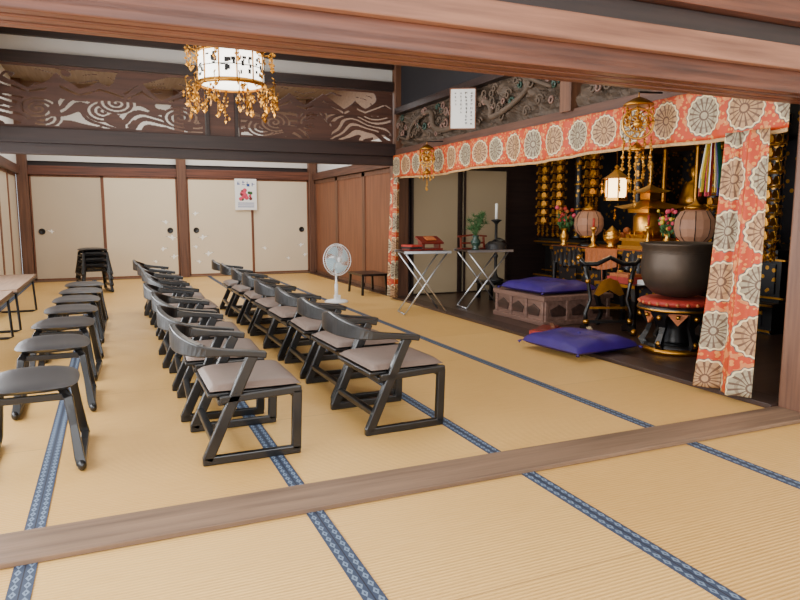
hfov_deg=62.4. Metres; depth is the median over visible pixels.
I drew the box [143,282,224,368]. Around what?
armchair
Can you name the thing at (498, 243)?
cloth bundle
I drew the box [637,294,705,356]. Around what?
stand
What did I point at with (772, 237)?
pendant
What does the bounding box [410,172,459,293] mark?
door
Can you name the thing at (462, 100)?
notice
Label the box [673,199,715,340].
lantern
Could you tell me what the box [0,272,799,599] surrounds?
floor
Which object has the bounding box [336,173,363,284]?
door
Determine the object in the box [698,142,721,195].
streamers
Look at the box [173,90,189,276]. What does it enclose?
pillar
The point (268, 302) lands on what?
armchair
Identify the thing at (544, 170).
pendant
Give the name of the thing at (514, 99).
transom
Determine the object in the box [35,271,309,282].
sill
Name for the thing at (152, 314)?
armchair
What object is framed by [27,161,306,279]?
wall
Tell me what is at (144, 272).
armchair
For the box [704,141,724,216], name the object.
pendant
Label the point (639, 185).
gilded column
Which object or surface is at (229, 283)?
armchair
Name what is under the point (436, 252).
folding table
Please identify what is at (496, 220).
candlestick
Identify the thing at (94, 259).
stools
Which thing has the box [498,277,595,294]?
cushion
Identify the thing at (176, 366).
armchair
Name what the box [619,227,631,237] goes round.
offering
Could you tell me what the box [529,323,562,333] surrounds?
case
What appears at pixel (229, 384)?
armchair
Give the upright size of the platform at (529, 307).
0.298 m
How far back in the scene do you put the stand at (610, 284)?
6.15 m
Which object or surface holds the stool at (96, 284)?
on the floor
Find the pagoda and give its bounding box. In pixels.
[613,161,684,249]
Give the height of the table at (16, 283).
0.430 m
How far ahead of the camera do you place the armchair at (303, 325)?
4.65 m
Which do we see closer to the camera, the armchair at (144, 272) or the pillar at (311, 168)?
the armchair at (144, 272)
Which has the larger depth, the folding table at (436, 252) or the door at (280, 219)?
the door at (280, 219)
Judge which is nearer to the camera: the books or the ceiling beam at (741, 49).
the ceiling beam at (741, 49)
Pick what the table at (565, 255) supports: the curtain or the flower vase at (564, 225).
the flower vase at (564, 225)
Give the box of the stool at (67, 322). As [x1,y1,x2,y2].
[29,316,102,380]
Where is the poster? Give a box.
[234,179,256,209]
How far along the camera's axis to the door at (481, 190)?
9.58 m
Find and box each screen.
[0,167,14,274]
[0,213,4,274]
[7,170,22,274]
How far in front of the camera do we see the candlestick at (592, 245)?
7.49 m
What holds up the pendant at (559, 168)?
hanging from the ceiling
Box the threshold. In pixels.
[0,406,799,569]
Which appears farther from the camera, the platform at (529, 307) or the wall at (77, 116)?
the wall at (77, 116)
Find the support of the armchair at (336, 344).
on the floor
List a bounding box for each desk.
[348,270,387,295]
[594,270,656,328]
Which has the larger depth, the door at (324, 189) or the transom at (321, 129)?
the door at (324, 189)
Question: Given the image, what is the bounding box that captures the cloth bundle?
[485,238,506,249]
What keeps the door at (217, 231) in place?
in the wall at (48, 163)
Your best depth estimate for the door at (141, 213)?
11.65 m
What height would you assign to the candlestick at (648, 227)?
0.370 m
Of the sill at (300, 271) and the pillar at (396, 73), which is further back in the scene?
the sill at (300, 271)
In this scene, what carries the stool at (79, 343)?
on the floor
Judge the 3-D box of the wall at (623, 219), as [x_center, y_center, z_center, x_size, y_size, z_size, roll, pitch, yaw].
[4.374,-1.259,7.775,0.100,2.738,5.850,-3,8,-23]
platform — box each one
[493,287,612,325]
[533,237,789,334]
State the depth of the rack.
8.07 m
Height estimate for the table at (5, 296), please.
0.430 m
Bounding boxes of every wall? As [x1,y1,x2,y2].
[0,34,391,81]
[0,64,15,162]
[21,80,306,168]
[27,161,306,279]
[316,90,389,171]
[408,153,601,294]
[599,104,799,243]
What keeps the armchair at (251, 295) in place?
on the floor
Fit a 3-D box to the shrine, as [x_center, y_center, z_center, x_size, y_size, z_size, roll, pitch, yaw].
[3.643,-1.474,8.114,0.750,1.498,1.800,-3,8,-23]
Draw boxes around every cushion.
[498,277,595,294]
[518,327,642,357]
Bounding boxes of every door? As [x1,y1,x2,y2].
[29,175,106,280]
[102,176,179,277]
[186,178,253,274]
[252,180,308,272]
[314,177,336,276]
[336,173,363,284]
[363,168,389,290]
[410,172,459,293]
[461,170,508,290]
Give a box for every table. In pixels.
[0,274,37,332]
[0,291,13,339]
[395,250,450,314]
[454,249,512,308]
[550,245,702,326]
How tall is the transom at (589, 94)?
0.446 m
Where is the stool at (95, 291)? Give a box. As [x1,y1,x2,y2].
[58,287,106,331]
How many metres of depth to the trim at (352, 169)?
10.94 m
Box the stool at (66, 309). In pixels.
[43,304,103,362]
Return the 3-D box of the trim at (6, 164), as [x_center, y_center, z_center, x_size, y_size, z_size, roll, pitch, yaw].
[-3.185,-1.227,3.751,0.110,0.140,15.650,-3,8,-23]
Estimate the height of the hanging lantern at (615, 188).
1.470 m
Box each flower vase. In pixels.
[555,205,575,244]
[657,208,677,240]
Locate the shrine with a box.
[624,131,788,237]
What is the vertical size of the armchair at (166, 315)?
0.618 m
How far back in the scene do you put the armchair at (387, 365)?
3.49 m
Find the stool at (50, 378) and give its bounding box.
[0,365,89,470]
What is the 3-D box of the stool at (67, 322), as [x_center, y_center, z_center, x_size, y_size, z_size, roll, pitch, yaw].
[-2.349,0.337,4.642,0.432,0.391,0.546,-3,8,-20]
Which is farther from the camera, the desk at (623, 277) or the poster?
the poster
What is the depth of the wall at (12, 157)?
9.99 m
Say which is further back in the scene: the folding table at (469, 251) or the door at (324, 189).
the door at (324, 189)
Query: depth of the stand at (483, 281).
8.76 m
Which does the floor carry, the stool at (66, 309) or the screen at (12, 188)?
the stool at (66, 309)
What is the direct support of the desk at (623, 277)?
on the floor
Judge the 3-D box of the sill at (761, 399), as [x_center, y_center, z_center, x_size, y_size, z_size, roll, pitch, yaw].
[1.115,0.288,6.451,0.200,0.030,5.660,-3,8,-23]
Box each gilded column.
[571,155,584,238]
[631,149,645,233]
[708,149,723,241]
[765,113,791,248]
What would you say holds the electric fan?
on the floor
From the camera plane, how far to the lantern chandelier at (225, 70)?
5.52 m
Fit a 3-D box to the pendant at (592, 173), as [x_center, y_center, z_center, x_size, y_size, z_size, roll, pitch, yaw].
[2.314,-1.865,7.921,0.276,1.552,0.239,-3,8,-23]
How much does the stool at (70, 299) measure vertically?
0.391 m
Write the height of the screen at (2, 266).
1.760 m
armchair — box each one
[133,260,183,315]
[137,264,192,324]
[141,269,205,335]
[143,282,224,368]
[146,275,219,344]
[151,292,239,390]
[156,305,264,421]
[169,323,301,466]
[211,259,256,314]
[220,263,272,323]
[231,267,288,333]
[242,273,308,342]
[254,279,332,360]
[275,287,358,378]
[297,297,398,400]
[322,311,445,435]
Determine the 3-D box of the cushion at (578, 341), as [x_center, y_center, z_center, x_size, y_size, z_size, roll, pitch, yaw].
[1.491,0.324,5.510,0.724,0.133,0.724,-4,8,-29]
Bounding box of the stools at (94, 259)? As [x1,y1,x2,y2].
[75,247,113,291]
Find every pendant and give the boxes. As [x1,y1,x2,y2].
[535,161,552,235]
[549,159,567,236]
[581,153,602,207]
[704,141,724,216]
[762,128,788,261]
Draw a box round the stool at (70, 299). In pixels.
[52,295,104,342]
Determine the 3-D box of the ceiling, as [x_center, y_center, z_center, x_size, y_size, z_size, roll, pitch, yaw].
[0.850,-2.903,5.305,8.750,0.050,15.650,-3,8,-23]
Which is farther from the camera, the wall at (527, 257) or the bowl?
the wall at (527, 257)
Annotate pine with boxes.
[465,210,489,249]
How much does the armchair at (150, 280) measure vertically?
0.618 m
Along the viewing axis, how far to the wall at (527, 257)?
9.93 m
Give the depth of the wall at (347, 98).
10.83 m
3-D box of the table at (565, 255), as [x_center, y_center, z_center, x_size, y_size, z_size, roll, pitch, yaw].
[2.492,-0.215,7.469,0.640,0.744,1.850,-3,8,-23]
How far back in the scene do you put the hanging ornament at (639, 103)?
4.47 m
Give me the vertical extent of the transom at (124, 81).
0.670 m
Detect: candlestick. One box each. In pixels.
[490,203,503,280]
[588,218,597,247]
[641,215,653,250]
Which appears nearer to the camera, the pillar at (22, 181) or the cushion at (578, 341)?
the cushion at (578, 341)
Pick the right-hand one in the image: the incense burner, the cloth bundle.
the incense burner
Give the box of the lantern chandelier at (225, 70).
[182,44,278,123]
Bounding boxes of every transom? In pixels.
[0,61,204,134]
[238,82,392,143]
[396,77,559,147]
[576,83,651,106]
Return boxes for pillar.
[10,77,34,282]
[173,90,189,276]
[306,99,316,271]
[390,65,407,295]
[778,118,799,411]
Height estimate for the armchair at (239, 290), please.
0.618 m
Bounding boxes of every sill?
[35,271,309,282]
[392,296,778,407]
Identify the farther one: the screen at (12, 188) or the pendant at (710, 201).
the screen at (12, 188)
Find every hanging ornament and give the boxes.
[419,141,442,190]
[620,91,662,206]
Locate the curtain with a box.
[387,94,789,397]
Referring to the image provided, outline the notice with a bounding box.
[449,87,475,129]
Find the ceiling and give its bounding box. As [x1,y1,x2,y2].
[1,64,333,99]
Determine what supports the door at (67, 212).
in the wall at (48, 163)
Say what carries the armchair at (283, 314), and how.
on the floor
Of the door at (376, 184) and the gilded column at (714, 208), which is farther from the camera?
the door at (376, 184)
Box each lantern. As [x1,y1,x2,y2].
[573,202,603,246]
[600,151,631,200]
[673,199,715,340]
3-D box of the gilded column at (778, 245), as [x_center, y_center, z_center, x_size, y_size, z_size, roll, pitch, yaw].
[3.564,-1.456,6.213,0.180,1.945,0.180,-3,8,-23]
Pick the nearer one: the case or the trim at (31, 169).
the case
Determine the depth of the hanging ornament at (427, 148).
7.43 m
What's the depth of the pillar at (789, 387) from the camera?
3.73 m
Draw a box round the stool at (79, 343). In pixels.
[11,334,96,419]
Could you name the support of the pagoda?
on the table at (565, 255)
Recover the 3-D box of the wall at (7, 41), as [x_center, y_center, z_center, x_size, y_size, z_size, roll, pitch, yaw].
[-2.345,-2.975,7.798,4.870,0.440,0.050,-3,8,-23]
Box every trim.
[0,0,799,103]
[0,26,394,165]
[0,155,18,173]
[27,165,307,180]
[312,165,389,179]
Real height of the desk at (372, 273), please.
0.302 m
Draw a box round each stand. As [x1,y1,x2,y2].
[415,236,443,250]
[475,279,508,299]
[576,255,641,335]
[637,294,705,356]
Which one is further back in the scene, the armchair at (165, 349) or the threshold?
the armchair at (165, 349)
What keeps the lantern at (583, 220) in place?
on the table at (565, 255)
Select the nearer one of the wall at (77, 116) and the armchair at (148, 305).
the armchair at (148, 305)
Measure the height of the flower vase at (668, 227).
0.433 m
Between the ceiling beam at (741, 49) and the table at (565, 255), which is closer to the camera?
the ceiling beam at (741, 49)
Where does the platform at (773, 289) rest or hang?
on the floor
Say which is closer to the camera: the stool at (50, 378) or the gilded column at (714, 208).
the stool at (50, 378)
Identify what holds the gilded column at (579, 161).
on the platform at (773, 289)
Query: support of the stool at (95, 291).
on the floor
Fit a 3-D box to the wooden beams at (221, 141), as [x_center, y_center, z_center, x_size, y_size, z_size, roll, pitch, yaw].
[-2.329,-2.336,7.843,4.870,1.320,0.150,-3,8,-23]
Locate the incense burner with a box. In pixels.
[603,226,620,247]
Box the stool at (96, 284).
[65,281,108,319]
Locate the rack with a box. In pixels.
[457,234,486,248]
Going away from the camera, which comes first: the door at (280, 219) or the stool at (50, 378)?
the stool at (50, 378)
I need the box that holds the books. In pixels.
[401,244,421,250]
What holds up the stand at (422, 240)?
on the folding table at (436, 252)
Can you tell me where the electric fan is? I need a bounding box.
[323,244,350,303]
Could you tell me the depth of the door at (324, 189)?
12.32 m
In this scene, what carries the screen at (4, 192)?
on the trim
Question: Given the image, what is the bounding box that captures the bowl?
[640,241,712,297]

